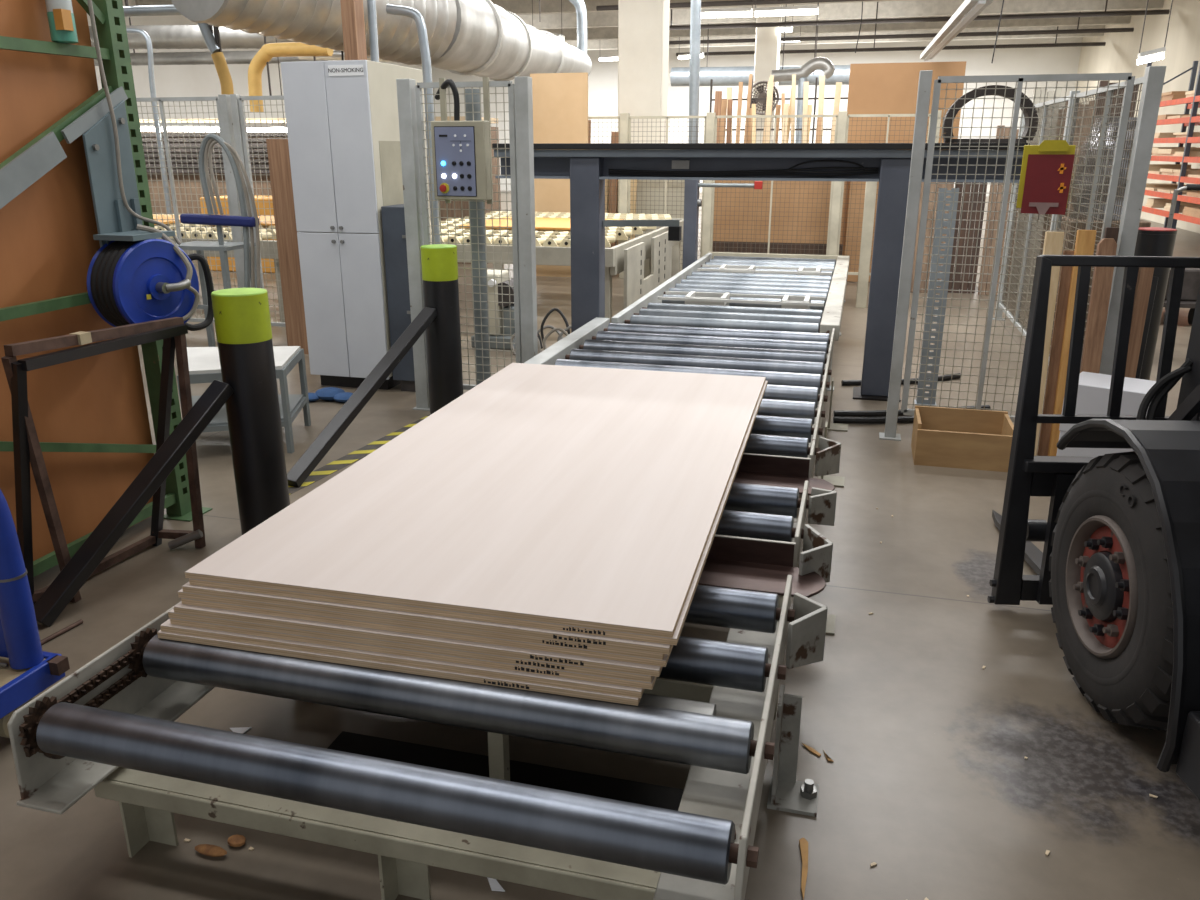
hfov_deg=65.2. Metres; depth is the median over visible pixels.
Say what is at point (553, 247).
conveyor
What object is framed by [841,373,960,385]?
hose
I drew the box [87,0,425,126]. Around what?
wall
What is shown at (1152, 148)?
board
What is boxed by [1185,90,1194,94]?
board
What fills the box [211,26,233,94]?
flexible hose
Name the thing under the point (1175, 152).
board
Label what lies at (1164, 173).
board
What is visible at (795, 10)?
ceiling light
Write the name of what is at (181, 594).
plywood sheet
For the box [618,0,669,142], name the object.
column
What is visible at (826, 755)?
chip
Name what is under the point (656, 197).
sheet
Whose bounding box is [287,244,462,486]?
bollard
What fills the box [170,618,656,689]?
plywood sheet
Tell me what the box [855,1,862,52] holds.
hanging cable
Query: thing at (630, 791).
drip tray
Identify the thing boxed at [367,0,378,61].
pipe
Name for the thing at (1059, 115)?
timber
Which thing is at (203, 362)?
table
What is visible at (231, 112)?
mesh fence
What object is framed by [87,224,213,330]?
hose reel
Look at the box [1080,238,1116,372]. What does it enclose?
board
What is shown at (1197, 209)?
board
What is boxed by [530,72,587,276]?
wood panel
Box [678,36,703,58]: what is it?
ceiling light
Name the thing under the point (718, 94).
timber
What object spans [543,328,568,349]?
cable
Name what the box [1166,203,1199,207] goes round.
board
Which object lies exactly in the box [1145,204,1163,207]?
board
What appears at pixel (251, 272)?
stand
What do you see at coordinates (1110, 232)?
board
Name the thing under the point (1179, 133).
board
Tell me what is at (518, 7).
trim
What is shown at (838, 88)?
timber
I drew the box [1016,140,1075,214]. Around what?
control box
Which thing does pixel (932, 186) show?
pallet
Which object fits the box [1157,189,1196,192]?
board
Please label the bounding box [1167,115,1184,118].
board
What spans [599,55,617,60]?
ceiling light
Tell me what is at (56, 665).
wooden block
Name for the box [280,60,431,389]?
tall cabinet
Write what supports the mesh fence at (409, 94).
on the floor
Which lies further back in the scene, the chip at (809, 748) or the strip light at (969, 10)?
the strip light at (969, 10)
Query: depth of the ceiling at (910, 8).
23.63 m
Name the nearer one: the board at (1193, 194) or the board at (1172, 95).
the board at (1193, 194)
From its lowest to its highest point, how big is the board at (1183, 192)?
0.042 m
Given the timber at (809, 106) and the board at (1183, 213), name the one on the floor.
the timber at (809, 106)
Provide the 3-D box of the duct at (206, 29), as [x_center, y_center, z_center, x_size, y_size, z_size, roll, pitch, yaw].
[-4.002,-5.368,9.196,0.279,2.786,0.111,5,18,14]
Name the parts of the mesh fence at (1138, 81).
post, panel frame, post, panel frame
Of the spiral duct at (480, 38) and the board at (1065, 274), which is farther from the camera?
the spiral duct at (480, 38)
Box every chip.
[802,743,820,756]
[823,750,833,761]
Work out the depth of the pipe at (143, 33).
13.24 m
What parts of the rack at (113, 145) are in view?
splice plate, rail, rail, splice plate, rail, mounting plate, foot plate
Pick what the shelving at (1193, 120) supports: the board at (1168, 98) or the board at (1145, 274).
the board at (1168, 98)
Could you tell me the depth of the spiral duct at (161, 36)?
15.89 m
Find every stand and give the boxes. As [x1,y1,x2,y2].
[1,317,205,604]
[176,133,259,346]
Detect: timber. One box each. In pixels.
[588,120,590,149]
[601,149,608,247]
[608,132,618,247]
[630,179,636,239]
[714,91,721,142]
[718,99,726,142]
[726,100,732,142]
[727,87,731,142]
[735,82,742,142]
[744,74,752,142]
[747,108,751,142]
[752,104,755,142]
[762,75,773,142]
[764,81,773,142]
[773,105,780,142]
[781,93,784,123]
[781,103,788,142]
[787,88,791,142]
[791,74,795,142]
[802,81,808,142]
[807,105,812,142]
[815,117,821,142]
[818,75,824,142]
[830,82,841,142]
[1040,109,1063,252]
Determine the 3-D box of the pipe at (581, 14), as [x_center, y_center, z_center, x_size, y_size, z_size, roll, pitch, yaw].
[-0.470,-7.062,19.619,0.425,4.641,0.207,5,18,14]
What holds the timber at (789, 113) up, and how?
on the floor
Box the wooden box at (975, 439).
[911,405,1013,471]
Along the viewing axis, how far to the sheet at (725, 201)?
12.07 m
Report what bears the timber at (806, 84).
on the floor
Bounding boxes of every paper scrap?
[230,727,251,733]
[487,877,504,891]
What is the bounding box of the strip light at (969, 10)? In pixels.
[920,0,993,60]
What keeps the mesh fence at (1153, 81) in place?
on the floor
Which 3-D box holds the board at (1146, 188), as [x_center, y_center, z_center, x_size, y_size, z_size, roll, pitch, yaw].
[10.697,-4.887,17.599,0.750,0.040,0.701,5,18,14]
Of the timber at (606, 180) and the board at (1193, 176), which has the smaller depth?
the timber at (606, 180)
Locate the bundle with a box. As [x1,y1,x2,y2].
[1049,117,1151,352]
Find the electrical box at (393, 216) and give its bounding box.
[381,204,415,391]
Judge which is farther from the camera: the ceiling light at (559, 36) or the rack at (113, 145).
the ceiling light at (559, 36)
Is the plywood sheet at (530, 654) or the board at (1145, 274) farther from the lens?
the board at (1145, 274)
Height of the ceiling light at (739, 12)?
1.383 m
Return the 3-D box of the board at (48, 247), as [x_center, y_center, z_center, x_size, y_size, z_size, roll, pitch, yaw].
[-2.434,-0.827,2.417,0.050,3.270,3.065,5,18,14]
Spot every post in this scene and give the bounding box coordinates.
[340,0,366,59]
[914,188,958,404]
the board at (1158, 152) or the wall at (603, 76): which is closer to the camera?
the board at (1158, 152)
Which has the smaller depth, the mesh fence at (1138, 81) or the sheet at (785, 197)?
the mesh fence at (1138, 81)
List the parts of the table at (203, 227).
roller rail, roller rail, roller rail, leg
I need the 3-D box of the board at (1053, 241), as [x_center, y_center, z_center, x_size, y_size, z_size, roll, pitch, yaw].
[2.349,-0.547,5.004,0.085,1.195,0.183,5,18,14]
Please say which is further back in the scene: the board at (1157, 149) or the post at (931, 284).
the board at (1157, 149)
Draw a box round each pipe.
[126,28,171,212]
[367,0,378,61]
[386,4,440,243]
[569,0,586,53]
[596,0,871,10]
[669,0,1169,29]
[669,17,1133,44]
[676,26,1105,55]
[688,0,700,142]
[795,78,807,142]
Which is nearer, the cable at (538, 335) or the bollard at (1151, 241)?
the bollard at (1151, 241)
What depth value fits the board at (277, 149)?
7.37 m
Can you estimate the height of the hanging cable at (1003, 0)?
2.201 m
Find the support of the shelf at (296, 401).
attached to the table at (203, 362)
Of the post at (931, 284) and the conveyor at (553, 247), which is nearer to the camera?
the post at (931, 284)
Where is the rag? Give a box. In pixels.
[308,387,352,402]
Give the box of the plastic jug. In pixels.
[45,0,77,43]
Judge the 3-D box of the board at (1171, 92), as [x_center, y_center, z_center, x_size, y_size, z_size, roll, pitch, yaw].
[10.682,-6.464,17.024,0.750,0.050,0.681,5,18,14]
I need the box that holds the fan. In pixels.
[747,81,778,114]
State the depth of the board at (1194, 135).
15.95 m
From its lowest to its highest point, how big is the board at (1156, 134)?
0.052 m
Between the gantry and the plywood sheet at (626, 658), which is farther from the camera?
the gantry
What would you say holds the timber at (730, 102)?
on the floor
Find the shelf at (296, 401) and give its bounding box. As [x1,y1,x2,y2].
[191,394,303,425]
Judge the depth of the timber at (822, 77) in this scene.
14.98 m
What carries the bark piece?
on the floor
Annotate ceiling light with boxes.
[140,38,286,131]
[532,0,564,40]
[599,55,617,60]
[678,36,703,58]
[701,0,752,17]
[754,0,818,16]
[780,5,793,31]
[781,28,800,41]
[1137,0,1172,64]
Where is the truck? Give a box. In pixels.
[1163,184,1199,324]
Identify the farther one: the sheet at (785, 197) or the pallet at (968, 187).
the sheet at (785, 197)
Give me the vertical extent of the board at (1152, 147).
0.054 m
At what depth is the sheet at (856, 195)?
11.62 m
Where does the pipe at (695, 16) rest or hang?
on the floor
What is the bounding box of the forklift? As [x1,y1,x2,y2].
[987,255,1199,801]
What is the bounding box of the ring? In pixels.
[942,85,1037,142]
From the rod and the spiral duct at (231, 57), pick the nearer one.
the rod
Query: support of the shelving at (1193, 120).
on the floor
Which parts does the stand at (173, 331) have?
leg, leg, leg, leg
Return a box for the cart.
[0,489,69,737]
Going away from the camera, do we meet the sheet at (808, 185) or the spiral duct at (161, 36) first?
the sheet at (808, 185)
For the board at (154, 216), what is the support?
on the table at (203, 227)
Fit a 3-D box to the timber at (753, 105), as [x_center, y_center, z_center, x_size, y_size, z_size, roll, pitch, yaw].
[2.508,-4.439,15.302,0.177,2.261,0.060,5,18,14]
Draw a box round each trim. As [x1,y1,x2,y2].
[135,0,172,5]
[490,0,907,14]
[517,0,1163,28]
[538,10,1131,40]
[564,25,1104,49]
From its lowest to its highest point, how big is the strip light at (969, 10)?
0.241 m
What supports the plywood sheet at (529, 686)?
on the conveyor at (109, 727)
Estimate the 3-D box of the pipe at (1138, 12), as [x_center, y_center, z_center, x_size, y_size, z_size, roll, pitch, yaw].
[6.779,-10.641,22.398,12.300,0.850,0.100,5,18,14]
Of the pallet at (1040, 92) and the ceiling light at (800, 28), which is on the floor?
the pallet at (1040, 92)
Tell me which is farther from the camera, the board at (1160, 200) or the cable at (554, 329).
the board at (1160, 200)
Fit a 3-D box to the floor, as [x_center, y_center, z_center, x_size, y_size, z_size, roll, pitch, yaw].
[1.879,-3.475,16.302,29.000,0.150,41.000,5,18,14]
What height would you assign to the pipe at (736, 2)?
0.800 m
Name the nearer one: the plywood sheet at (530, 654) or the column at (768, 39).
the plywood sheet at (530, 654)
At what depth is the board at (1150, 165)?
17.91 m
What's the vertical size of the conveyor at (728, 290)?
0.468 m
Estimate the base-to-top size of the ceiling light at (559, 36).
1.615 m
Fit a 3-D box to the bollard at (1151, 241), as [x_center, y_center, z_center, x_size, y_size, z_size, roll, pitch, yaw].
[3.204,-0.691,5.531,0.213,1.162,0.819,8,20,24]
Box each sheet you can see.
[157,630,640,705]
[160,619,643,697]
[168,608,652,681]
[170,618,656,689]
[173,601,662,676]
[178,589,664,659]
[181,598,672,666]
[182,582,671,654]
[185,363,765,637]
[189,381,767,644]
[592,149,684,270]
[713,180,755,241]
[754,181,800,242]
[797,181,845,243]
[841,61,965,275]
[844,181,878,281]
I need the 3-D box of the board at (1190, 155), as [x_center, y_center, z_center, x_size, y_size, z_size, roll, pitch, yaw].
[10.327,-5.040,16.057,0.750,0.037,0.752,5,18,14]
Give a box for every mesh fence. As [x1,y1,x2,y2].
[136,94,286,326]
[396,76,537,410]
[588,110,941,277]
[879,66,1165,440]
[992,77,1143,365]
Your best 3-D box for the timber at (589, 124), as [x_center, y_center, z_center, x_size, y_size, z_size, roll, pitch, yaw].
[-0.199,-3.397,12.590,0.158,1.942,0.050,5,18,14]
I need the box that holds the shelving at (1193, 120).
[1142,61,1199,228]
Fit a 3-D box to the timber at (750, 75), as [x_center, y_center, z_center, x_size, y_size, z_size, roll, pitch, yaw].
[2.364,-4.723,15.436,0.157,2.719,0.060,5,18,14]
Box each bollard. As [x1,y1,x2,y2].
[34,288,289,626]
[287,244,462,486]
[1134,227,1176,379]
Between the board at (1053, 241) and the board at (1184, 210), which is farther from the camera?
the board at (1184, 210)
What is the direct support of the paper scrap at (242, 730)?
on the floor
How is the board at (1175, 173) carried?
on the shelving at (1193, 120)
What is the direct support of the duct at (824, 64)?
hanging from the ceiling
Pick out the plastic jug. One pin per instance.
(61, 20)
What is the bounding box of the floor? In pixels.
[0,190,1199,899]
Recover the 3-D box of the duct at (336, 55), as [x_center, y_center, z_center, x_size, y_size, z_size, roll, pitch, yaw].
[-3.343,-6.693,12.935,2.035,2.559,0.150,5,18,14]
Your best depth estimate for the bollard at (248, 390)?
3.78 m
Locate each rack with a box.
[0,0,211,576]
[709,77,847,142]
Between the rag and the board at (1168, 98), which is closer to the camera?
the rag
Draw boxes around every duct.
[89,25,291,48]
[94,5,332,65]
[123,0,181,16]
[171,0,591,80]
[198,23,221,53]
[298,50,392,61]
[670,20,849,86]
[771,4,834,81]
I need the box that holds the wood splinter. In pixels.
[799,837,807,899]
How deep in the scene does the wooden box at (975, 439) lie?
4.98 m
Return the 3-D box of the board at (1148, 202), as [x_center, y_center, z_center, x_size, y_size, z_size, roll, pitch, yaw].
[10.649,-4.585,17.475,0.750,0.054,0.442,5,18,14]
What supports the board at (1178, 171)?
on the board at (1175, 173)
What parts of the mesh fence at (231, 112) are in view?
panel frame, post, post, panel frame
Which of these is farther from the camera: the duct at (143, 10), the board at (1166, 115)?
the board at (1166, 115)
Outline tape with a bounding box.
[288,414,429,494]
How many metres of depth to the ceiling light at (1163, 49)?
10.81 m
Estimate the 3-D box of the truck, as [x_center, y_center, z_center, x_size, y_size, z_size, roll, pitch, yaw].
[5.598,-1.944,9.187,0.550,1.298,1.050,5,18,14]
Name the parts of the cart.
frame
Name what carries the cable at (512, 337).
on the floor
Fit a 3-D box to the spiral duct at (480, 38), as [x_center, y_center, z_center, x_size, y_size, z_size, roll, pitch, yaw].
[-1.779,-6.608,13.013,1.698,2.768,11.125,5,18,14]
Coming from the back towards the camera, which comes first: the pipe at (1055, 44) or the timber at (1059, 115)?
the pipe at (1055, 44)
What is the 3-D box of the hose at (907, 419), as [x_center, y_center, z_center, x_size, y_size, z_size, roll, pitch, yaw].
[1.962,-0.202,5.837,1.060,0.042,0.106,-3,18,-9]
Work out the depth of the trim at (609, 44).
29.22 m
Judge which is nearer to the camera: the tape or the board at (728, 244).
the tape
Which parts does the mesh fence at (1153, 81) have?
foot plate, post, post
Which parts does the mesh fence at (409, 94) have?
post, foot plate, panel frame, post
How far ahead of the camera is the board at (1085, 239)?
4.95 m
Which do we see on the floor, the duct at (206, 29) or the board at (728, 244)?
the board at (728, 244)
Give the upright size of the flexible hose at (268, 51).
3.222 m
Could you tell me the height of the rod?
0.016 m
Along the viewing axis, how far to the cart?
2.64 m
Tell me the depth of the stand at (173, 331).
3.41 m
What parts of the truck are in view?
handle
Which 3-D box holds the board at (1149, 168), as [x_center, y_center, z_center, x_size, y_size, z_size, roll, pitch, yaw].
[10.905,-5.415,18.087,0.750,0.044,0.430,5,18,14]
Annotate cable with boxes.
[510,333,541,354]
[537,325,562,338]
[537,332,542,348]
[540,308,569,342]
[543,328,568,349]
[557,326,570,341]
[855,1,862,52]
[991,0,1003,62]
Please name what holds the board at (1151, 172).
on the shelving at (1193, 120)
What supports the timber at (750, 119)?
on the floor
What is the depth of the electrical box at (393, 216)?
6.30 m
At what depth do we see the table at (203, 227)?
8.84 m
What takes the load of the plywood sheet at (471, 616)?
on the plywood sheet at (251, 596)
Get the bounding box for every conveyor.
[7,317,847,899]
[431,211,683,322]
[611,252,849,390]
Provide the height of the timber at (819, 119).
2.059 m
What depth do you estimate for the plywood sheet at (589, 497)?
2.73 m
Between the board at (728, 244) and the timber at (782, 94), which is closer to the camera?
the board at (728, 244)
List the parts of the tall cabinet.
door, door, door, door, panel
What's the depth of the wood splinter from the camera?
2.23 m
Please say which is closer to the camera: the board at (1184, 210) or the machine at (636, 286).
the machine at (636, 286)
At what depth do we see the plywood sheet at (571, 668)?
2.18 m
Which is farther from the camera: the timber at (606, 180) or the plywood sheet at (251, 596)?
the timber at (606, 180)
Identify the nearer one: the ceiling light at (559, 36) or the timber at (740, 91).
the timber at (740, 91)
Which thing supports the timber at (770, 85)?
on the floor
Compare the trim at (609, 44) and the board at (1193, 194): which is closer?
the board at (1193, 194)
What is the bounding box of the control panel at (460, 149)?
[431,79,491,199]
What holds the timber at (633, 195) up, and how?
on the floor
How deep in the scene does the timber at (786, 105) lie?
14.91 m
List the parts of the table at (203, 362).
leg, shelf rail, leg, shelf rail, leg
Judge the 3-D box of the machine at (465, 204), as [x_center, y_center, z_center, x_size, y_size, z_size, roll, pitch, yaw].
[-5.137,-4.007,14.417,7.300,2.020,1.000,5,18,14]
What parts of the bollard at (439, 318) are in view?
post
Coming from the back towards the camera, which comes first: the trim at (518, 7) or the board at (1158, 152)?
the trim at (518, 7)
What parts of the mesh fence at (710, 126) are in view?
panel frame, post, panel frame, post, panel frame, post, panel frame, post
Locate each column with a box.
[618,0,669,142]
[753,5,782,142]
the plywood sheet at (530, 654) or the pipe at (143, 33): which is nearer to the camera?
the plywood sheet at (530, 654)
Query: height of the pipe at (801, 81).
3.165 m
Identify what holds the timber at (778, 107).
on the floor
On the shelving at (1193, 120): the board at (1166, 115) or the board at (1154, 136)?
the board at (1154, 136)
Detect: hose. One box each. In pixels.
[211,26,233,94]
[248,36,332,111]
[833,405,990,416]
[833,416,913,423]
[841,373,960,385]
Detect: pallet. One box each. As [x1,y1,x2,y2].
[910,182,953,292]
[948,182,986,292]
[978,125,1018,295]
[1009,87,1061,293]
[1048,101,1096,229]
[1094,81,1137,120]
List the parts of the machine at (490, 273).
motor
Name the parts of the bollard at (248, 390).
post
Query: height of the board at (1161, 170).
0.050 m
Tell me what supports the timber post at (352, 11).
on the floor
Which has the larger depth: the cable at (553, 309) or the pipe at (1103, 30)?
the pipe at (1103, 30)
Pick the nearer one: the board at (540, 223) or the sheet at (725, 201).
the board at (540, 223)
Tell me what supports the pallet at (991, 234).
on the floor
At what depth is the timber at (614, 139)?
12.45 m
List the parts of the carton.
lid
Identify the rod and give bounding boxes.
[40,619,82,644]
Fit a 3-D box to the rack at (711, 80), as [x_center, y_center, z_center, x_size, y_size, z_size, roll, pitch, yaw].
[3.937,-5.017,16.360,4.130,2.750,0.090,5,18,14]
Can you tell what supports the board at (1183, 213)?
on the shelving at (1193, 120)
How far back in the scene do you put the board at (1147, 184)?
18.03 m
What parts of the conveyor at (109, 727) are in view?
drive chain, drive chain, leg, leg, rail, pocket plate, pocket plate, leg, rail, rail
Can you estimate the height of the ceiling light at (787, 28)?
0.913 m
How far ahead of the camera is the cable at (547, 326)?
7.98 m
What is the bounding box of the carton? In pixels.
[1056,372,1155,456]
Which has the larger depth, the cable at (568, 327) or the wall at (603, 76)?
the wall at (603, 76)
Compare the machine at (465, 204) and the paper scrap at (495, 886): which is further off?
the machine at (465, 204)
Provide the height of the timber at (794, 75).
2.706 m
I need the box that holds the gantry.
[492,143,1029,401]
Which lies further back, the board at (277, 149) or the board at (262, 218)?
the board at (262, 218)
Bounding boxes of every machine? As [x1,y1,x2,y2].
[139,116,500,263]
[471,269,514,349]
[624,231,671,308]
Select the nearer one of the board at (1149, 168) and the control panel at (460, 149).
the control panel at (460, 149)
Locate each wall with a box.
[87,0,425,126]
[431,37,1082,195]
[1075,0,1199,232]
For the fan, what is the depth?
23.37 m
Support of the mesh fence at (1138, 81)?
on the floor
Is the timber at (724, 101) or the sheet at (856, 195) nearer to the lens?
the sheet at (856, 195)
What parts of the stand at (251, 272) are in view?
leg, plate, stem, leg, leg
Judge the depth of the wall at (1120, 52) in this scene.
21.80 m
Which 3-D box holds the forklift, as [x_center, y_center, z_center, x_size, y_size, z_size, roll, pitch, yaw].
[2.003,-0.142,2.232,1.250,2.140,3.621,1,18,3]
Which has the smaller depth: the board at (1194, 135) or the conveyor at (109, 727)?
the conveyor at (109, 727)
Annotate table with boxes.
[153,214,284,322]
[177,346,310,452]
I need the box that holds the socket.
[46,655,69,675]
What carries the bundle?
on the floor
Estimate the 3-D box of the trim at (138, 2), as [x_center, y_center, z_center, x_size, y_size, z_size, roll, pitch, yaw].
[0.409,-9.722,19.057,23.200,0.550,0.240,5,18,14]
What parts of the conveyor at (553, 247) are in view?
roller rail, leg, roller rail, roller rail, roller rail, roller rail, roller rail, roller rail, roller rail, roller rail, roller rail, roller rail, leg, panel, leg, leg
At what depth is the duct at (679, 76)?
25.88 m
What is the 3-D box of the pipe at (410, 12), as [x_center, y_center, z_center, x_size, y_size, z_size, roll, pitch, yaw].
[-1.599,-2.398,8.222,0.372,2.758,0.076,5,18,14]
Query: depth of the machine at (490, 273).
7.89 m
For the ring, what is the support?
on the gantry
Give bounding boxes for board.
[0,0,153,560]
[153,215,180,224]
[258,215,274,225]
[266,139,308,353]
[459,217,623,229]
[712,241,842,255]
[1034,232,1063,455]
[1037,251,1073,455]
[1048,230,1096,455]
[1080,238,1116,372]
[1104,227,1118,242]
[1125,267,1153,377]
[1145,187,1176,190]
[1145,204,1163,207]
[1146,183,1185,186]
[1146,201,1165,205]
[1147,198,1187,202]
[1148,171,1161,173]
[1149,164,1190,167]
[1149,168,1191,169]
[1152,147,1195,147]
[1152,148,1199,149]
[1154,136,1175,137]
[1155,133,1175,135]
[1156,151,1199,153]
[1157,149,1199,150]
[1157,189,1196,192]
[1158,114,1190,117]
[1160,169,1199,171]
[1161,91,1186,95]
[1161,98,1179,100]
[1161,172,1173,174]
[1162,94,1185,98]
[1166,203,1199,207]
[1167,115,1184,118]
[1171,191,1199,194]
[1173,132,1199,134]
[1173,154,1199,156]
[1173,170,1199,172]
[1174,172,1199,175]
[1175,152,1199,153]
[1176,134,1199,137]
[1182,212,1199,217]
[1183,209,1199,214]
[1184,207,1199,211]
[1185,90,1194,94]
[1186,192,1199,197]
[1188,175,1199,177]
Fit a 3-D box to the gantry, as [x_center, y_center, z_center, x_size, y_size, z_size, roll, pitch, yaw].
[1.441,-1.796,8.170,3.450,1.645,4.070,5,18,14]
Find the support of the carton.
on the floor
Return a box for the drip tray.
[327,731,683,810]
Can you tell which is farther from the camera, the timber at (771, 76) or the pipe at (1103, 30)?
the pipe at (1103, 30)
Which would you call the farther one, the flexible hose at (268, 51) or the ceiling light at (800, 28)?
the ceiling light at (800, 28)
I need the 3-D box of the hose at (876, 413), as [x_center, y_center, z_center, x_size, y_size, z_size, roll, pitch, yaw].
[1.994,-0.245,5.973,1.045,0.042,0.082,-2,18,-7]
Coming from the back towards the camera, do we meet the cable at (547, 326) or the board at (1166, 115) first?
the board at (1166, 115)
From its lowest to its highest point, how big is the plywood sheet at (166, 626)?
0.016 m
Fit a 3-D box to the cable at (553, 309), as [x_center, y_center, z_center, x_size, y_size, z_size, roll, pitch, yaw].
[-0.355,-1.006,7.825,0.284,0.337,0.145,5,18,14]
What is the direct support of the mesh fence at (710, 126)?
on the floor
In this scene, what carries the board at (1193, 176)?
on the shelving at (1193, 120)
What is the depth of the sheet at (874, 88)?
11.34 m
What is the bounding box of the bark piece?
[195,834,245,856]
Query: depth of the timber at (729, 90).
15.48 m

